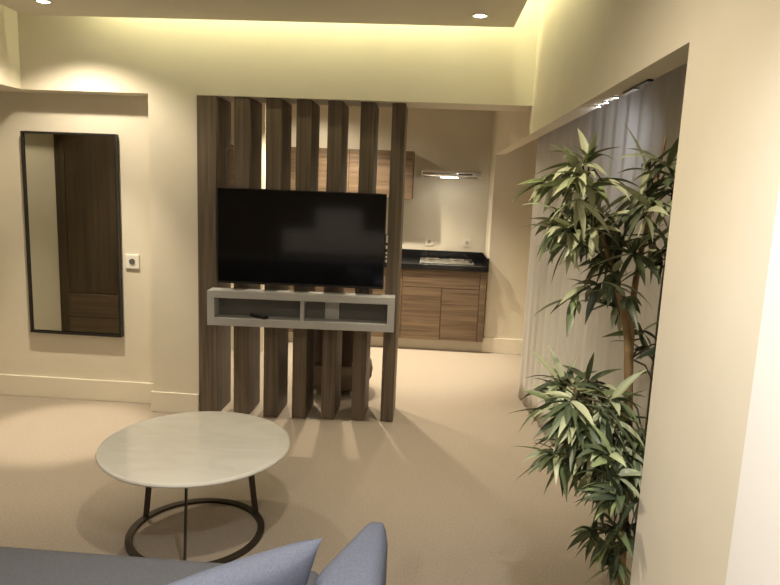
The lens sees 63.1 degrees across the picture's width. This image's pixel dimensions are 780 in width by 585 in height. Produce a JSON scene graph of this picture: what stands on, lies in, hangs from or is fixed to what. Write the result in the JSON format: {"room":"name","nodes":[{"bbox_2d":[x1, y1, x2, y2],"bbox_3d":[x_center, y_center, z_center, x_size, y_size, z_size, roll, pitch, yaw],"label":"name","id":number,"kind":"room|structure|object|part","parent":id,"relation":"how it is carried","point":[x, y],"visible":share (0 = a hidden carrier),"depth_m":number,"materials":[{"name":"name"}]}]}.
{"room":"living room","nodes":[
{"label":"living room","id":0,"kind":"room"},
{"bbox_2d":[0,4,20,88],"bbox_3d":[-3.155,-0.164,1.001,0.975,2.950,7.012,3,9,3],"label":"wall","id":1,"kind":"structure","parent":0,"point":[10,78],"depth_m":4.04,"materials":[{"name":"beige paint"}]},
{"bbox_2d":[0,0,526,26],"bbox_3d":[-0.969,-1.194,0.743,3.011,0.080,6.312,3,9,3],"label":"ceiling","id":2,"kind":"structure","parent":1,"relation":"attached to","point":[501,13],"depth_m":3.62,"materials":[{"name":"paint"}]},
{"bbox_2d":[34,0,51,3],"bbox_3d":[-1.968,-1.652,3.607,0.090,0.008,0.090,3,9,3],"label":"recessed light","id":3,"kind":"object","parent":2,"relation":"in","point":[39,1],"visible":1,"depth_m":3.60,"materials":[{"name":"silver metal"}]},
{"bbox_2d":[472,13,487,17],"bbox_3d":[0.501,-1.540,3.537,0.090,0.008,0.090,3,9,3],"label":"recessed light","id":4,"kind":"object","parent":2,"relation":"in","point":[476,15],"visible":1,"depth_m":3.52,"materials":[{"name":"silver metal"}]},
{"bbox_2d":[260,103,265,351],"bbox_3d":[-1.248,-0.670,6.024,0.145,2.500,0.120,3,9,3],"label":"wall","id":5,"kind":"structure","parent":0,"point":[263,104],"depth_m":5.87,"materials":[{"name":"beige paint"}]},
{"bbox_2d":[0,0,539,393],"bbox_3d":[-1.269,-0.630,4.359,4.300,2.950,0.298,3,9,3],"label":"wall","id":6,"kind":"structure","parent":0,"point":[138,80],"depth_m":4.13,"materials":[{"name":"beige paint"}]},
{"bbox_2d":[20,131,123,336],"bbox_3d":[-2.213,-0.395,4.439,0.668,1.408,0.039,3,9,3],"label":"wall mirror","id":7,"kind":"object","parent":6,"relation":"attached to","point":[71,181],"visible":1,"depth_m":4.43,"materials":[{"name":"black mirror"}]},
{"bbox_2d":[0,374,198,412],"bbox_3d":[-2.117,0.722,4.547,1.582,0.155,0.166,3,9,3],"label":"baseboard","id":8,"kind":"structure","parent":6,"relation":"attached to","point":[10,384],"depth_m":4.61,"materials":[{"name":"beige paint"}]},
{"bbox_2d":[125,254,139,268],"bbox_3d":[-1.806,-0.216,4.453,0.100,0.100,0.016,3,9,3],"label":"wall socket","id":9,"kind":"object","parent":6,"relation":"attached to","point":[131,261],"visible":1,"depth_m":4.45,"materials":[{"name":"white plastic"}]},
{"bbox_2d":[0,326,636,584],"bbox_3d":[-1.094,1.224,2.499,5.050,0.100,9.800,3,9,3],"label":"floor","id":10,"kind":"structure","parent":0,"point":[440,477],"depth_m":3.40,"materials":[{"name":"beige carpet"}]},
{"bbox_2d":[95,411,290,563],"bbox_3d":[-0.891,0.895,2.941,0.846,0.423,0.846,3,9,3],"label":"coffee table","id":11,"kind":"object","parent":10,"relation":"on","point":[187,450],"visible":0.91,"depth_m":2.85,"materials":[{"name":"white stone"}]},
{"bbox_3d":[-1.137,0.879,3.007,0.072,0.388,0.017,3,9,3],"label":"leg","id":12,"kind":"part","parent":11,"relation":"part of","materials":[{"name":"brown metal"}]},
{"bbox_3d":[-0.853,0.948,2.652,0.008,0.388,0.090,1,9,-7],"label":"leg","id":13,"kind":"part","parent":11,"relation":"part of","materials":[{"name":"brown metal"}]},
{"bbox_3d":[-0.670,0.887,3.072,0.070,0.388,0.016,-1,10,-18],"label":"leg","id":14,"kind":"part","parent":11,"relation":"part of","materials":[{"name":"brown metal"}]},
{"bbox_2d":[0,522,387,584],"bbox_3d":[-1.202,0.925,1.560,2.335,0.779,1.028,3,9,3],"label":"sofa","id":15,"kind":"object","parent":10,"relation":"on","point":[363,561],"visible":0.91,"depth_m":1.89,"materials":[{"name":"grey fabric"}]},
{"bbox_2d":[0,546,318,584],"bbox_3d":[-0.841,0.951,1.655,1.215,0.145,0.745,3,9,3],"label":"seat cushion","id":16,"kind":"object","parent":15,"relation":"on","point":[18,566],"depth_m":1.92,"materials":[{"name":"fabric"}]},
{"bbox_2d":[168,537,322,584],"bbox_3d":[-0.377,0.752,1.535,0.441,0.265,0.151,-5,12,-40],"label":"throw cushion","id":17,"kind":"object","parent":15,"relation":"on","point":[290,564],"visible":1,"depth_m":1.52,"materials":[{"name":"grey fabric"}]},
{"bbox_3d":[-0.134,0.993,1.628,0.196,0.492,0.776,3,9,3],"label":"armrest","id":18,"kind":"part","parent":15,"relation":"part of","materials":[{"name":"blue fabric"}]},
{"bbox_2d":[197,95,407,421],"bbox_3d":[-0.604,-0.208,4.415,1.371,2.151,0.317,2,9,0],"label":"divider","id":19,"kind":"object","parent":10,"relation":"on","point":[213,112],"visible":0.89,"depth_m":4.30,"materials":[{"name":"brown wood"}]},
{"bbox_2d":[207,287,394,331],"bbox_3d":[-0.587,0.115,4.242,1.234,0.232,0.126,2,9,0],"label":"shelf","id":20,"kind":"object","parent":19,"relation":"attached to","point":[225,306],"visible":1,"depth_m":4.21,"materials":[{"name":"grey paint"}]},
{"bbox_2d":[250,313,267,318],"bbox_3d":[-0.874,0.156,4.241,0.140,0.022,0.044,10,12,38],"label":"remote control","id":21,"kind":"object","parent":20,"relation":"on","point":[256,315],"visible":1,"depth_m":4.22,"materials":[{"name":"black plastic"}]},
{"bbox_3d":[-0.587,0.104,4.298,1.138,0.132,0.012,2,9,0],"label":"panel","id":22,"kind":"part","parent":20,"relation":"part of","materials":[{"name":"grey wood"}]},
{"bbox_2d":[217,187,387,288],"bbox_3d":[-0.576,-0.353,4.197,1.121,0.635,0.061,2,9,0],"label":"television","id":23,"kind":"object","parent":19,"relation":"attached to","point":[297,238],"visible":1,"depth_m":4.17,"materials":[{"name":"black plastic"}]},
{"bbox_3d":[-0.026,-0.290,4.198,0.014,0.190,0.022,2,9,0],"label":"port panel","id":24,"kind":"part","parent":23,"relation":"part of","materials":[{"name":"black plastic"}]},
{"bbox_2d":[288,267,385,346],"bbox_3d":[-0.557,0.081,6.770,1.210,0.833,0.645,3,9,3],"label":"base cabinet","id":25,"kind":"object","parent":10,"relation":"on","point":[376,337],"visible":0.02,"depth_m":6.47,"materials":[{"name":"brown wood"}]},
{"bbox_3d":[-0.877,0.058,6.470,0.599,0.714,0.020,3,9,3],"label":"door","id":26,"kind":"part","parent":25,"relation":"part of","materials":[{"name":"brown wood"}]},
{"bbox_3d":[-0.274,0.089,6.435,0.599,0.714,0.020,3,9,3],"label":"door","id":27,"kind":"part","parent":25,"relation":"part of","materials":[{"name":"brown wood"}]},
{"bbox_2d":[384,249,488,271],"bbox_3d":[-0.071,-0.372,6.655,2.147,0.132,0.665,3,9,3],"label":"countertop","id":28,"kind":"structure","parent":25,"relation":"on","point":[410,258],"depth_m":6.69,"materials":[{"name":"black stone"}]},
{"bbox_2d":[420,257,473,264],"bbox_3d":[0.587,-0.337,6.605,0.550,0.034,0.440,3,9,3],"label":"cooktop","id":29,"kind":"object","parent":28,"relation":"in","point":[458,261],"visible":1,"depth_m":6.50,"materials":[{"name":"metal"}]},
{"bbox_2d":[314,329,372,395],"bbox_3d":[-0.419,0.444,5.071,0.574,0.672,0.574,3,9,3],"label":"tub chair","id":30,"kind":"object","parent":10,"relation":"on","point":[347,336],"visible":0.3,"depth_m":4.83,"materials":[{"name":"brown fabric"}]},
{"bbox_3d":[-0.450,0.342,4.838,0.353,0.401,0.106,4,9,9],"label":"backrest","id":31,"kind":"part","parent":30,"relation":"part of","materials":[{"name":"brown leather"}]},
{"bbox_3d":[-0.426,0.620,5.099,0.574,0.235,0.574,3,9,3],"label":"seat","id":32,"kind":"part","parent":30,"relation":"part of","materials":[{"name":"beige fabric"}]},
{"bbox_2d":[398,268,486,351],"bbox_3d":[0.511,0.135,6.708,0.923,0.833,0.645,3,9,3],"label":"base cabinet","id":33,"kind":"object","parent":10,"relation":"on","point":[439,309],"visible":0.85,"depth_m":6.39,"materials":[{"name":"brown wood"}]},
{"bbox_3d":[0.309,0.210,6.416,0.392,0.528,0.020,3,9,3],"label":"door","id":34,"kind":"part","parent":33,"relation":"part of","materials":[{"name":"brown wood"}]},
{"bbox_3d":[0.511,-0.136,6.348,0.767,0.180,0.020,3,9,3],"label":"drawer","id":35,"kind":"part","parent":33,"relation":"part of","materials":[{"name":"brown wood"}]},
{"bbox_3d":[0.695,0.229,6.393,0.369,0.528,0.020,3,9,3],"label":"door","id":36,"kind":"part","parent":33,"relation":"part of","materials":[{"name":"brown wood"}]},
{"bbox_2d":[511,123,678,584],"bbox_3d":[0.668,0.392,2.038,0.671,1.829,0.668,-4,11,-33],"label":"potted plant","id":37,"kind":"object","parent":10,"relation":"on","point":[612,468],"visible":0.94,"depth_m":1.95,"materials":[{"name":"plant"}]},
{"bbox_3d":[0.671,0.714,2.069,0.277,0.858,0.045,-1,10,-18],"label":"stem","id":38,"kind":"part","parent":37,"relation":"part of","materials":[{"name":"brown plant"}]},
{"bbox_3d":[0.691,0.354,2.102,0.298,1.557,0.037,4,9,9],"label":"stem","id":39,"kind":"part","parent":37,"relation":"part of","materials":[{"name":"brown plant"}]},
{"bbox_3d":[0.812,0.316,2.123,0.078,1.636,0.064,3,9,3],"label":"stem","id":40,"kind":"part","parent":37,"relation":"part of","materials":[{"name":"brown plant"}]},
{"bbox_2d":[231,102,492,287],"bbox_3d":[-0.251,-0.840,7.012,4.100,2.600,0.150,3,9,3],"label":"wall","id":41,"kind":"structure","parent":0,"point":[448,211],"depth_m":6.81,"materials":[{"name":"beige paint"}]},
{"bbox_2d":[231,145,233,187],"bbox_3d":[-1.715,-1.322,6.776,0.840,0.484,0.345,3,9,3],"label":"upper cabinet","id":42,"kind":"object","parent":41,"relation":"attached to","point":[232,146],"visible":0.02,"depth_m":6.60,"materials":[{"name":"brown wood"}]},
{"bbox_2d":[291,147,414,198],"bbox_3d":[-0.410,-1.256,6.700,1.317,0.484,0.345,3,9,3],"label":"upper cabinet","id":43,"kind":"object","parent":41,"relation":"attached to","point":[383,159],"visible":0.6,"depth_m":6.52,"materials":[{"name":"brown wood"}]},
{"bbox_3d":[-0.754,-1.128,6.578,0.654,0.238,0.020,3,9,3],"label":"flap door","id":44,"kind":"part","parent":43,"relation":"part of","materials":[{"name":"brown wood"}]},
{"bbox_3d":[-0.745,-1.367,6.540,0.654,0.238,0.020,3,9,3],"label":"flap door","id":45,"kind":"part","parent":43,"relation":"part of","materials":[{"name":"brown wood"}]},
{"bbox_3d":[-0.098,-1.095,6.540,0.655,0.238,0.020,3,9,3],"label":"flap door","id":46,"kind":"part","parent":43,"relation":"part of","materials":[{"name":"brown wood"}]},
{"bbox_3d":[-0.088,-1.334,6.501,0.655,0.238,0.020,3,9,3],"label":"flap door","id":47,"kind":"part","parent":43,"relation":"part of","materials":[{"name":"brown wood"}]},
{"bbox_2d":[425,237,432,245],"bbox_3d":[0.426,-0.555,6.927,0.090,0.090,0.016,3,9,3],"label":"wall socket","id":48,"kind":"object","parent":41,"relation":"attached to","point":[428,240],"visible":1,"depth_m":6.92,"materials":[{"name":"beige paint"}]},
{"bbox_2d":[421,170,482,178],"bbox_3d":[0.639,-1.230,6.633,0.626,0.073,0.346,3,9,3],"label":"extractor hood","id":49,"kind":"object","parent":41,"relation":"attached to","point":[426,173],"visible":1,"depth_m":6.47,"materials":[{"name":"silver metal"}]},
{"bbox_2d":[463,238,470,246],"bbox_3d":[0.836,-0.540,6.902,0.090,0.090,0.016,3,9,3],"label":"wall socket","id":50,"kind":"object","parent":41,"relation":"attached to","point":[466,242],"visible":1,"depth_m":6.90,"materials":[{"name":"beige paint"}]},
{"bbox_2d":[483,0,779,584],"bbox_3d":[1.106,-0.161,2.057,0.750,2.950,9.650,3,9,3],"label":"wall","id":51,"kind":"structure","parent":0,"point":[589,52],"depth_m":1.45,"materials":[{"name":"beige paint"}]},
{"bbox_2d":[482,337,522,353],"bbox_3d":[1.205,0.547,6.467,0.534,0.155,0.017,3,9,3],"label":"baseboard","id":52,"kind":"structure","parent":51,"relation":"attached to","point":[489,345],"depth_m":6.46,"materials":[{"name":"beige paint"}]},
{"bbox_2d":[623,79,653,94],"bbox_3d":[0.834,-0.692,2.143,0.020,0.010,0.270,3,9,3],"label":"ceiling track","id":53,"kind":"object","parent":51,"relation":"attached to","point":[638,86],"visible":1,"depth_m":2.13,"materials":[{"name":"black"}]},
{"bbox_2d":[725,185,779,584],"bbox_3d":[0.607,0.354,0.629,0.028,2.350,1.008,3,9,3],"label":"door","id":54,"kind":"structure","parent":51,"relation":"in","point":[754,554],"depth_m":1.06,"materials":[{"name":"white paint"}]},
{"bbox_2d":[636,260,665,515],"bbox_3d":[1.481,-0.133,3.951,0.220,2.320,4.727,3,9,3],"label":"wall","id":55,"kind":"structure","parent":0,"point":[659,306],"depth_m":3.12,"materials":[{"name":"beige paint"}]},
{"bbox_3d":[1.308,-1.352,3.769,0.665,0.130,4.727,3,9,3],"label":"ceiling","id":56,"kind":"structure","parent":0,"visible":0},
{"bbox_2d":[518,63,686,535],"bbox_3d":[1.117,-0.115,3.724,0.048,2.304,2.371,2,9,-2],"label":"curtain","id":57,"kind":"object","parent":56,"relation":"hanging from","point":[652,113],"visible":0.44,"depth_m":3.39,"materials":[{"name":"white fabric"}]}
]}

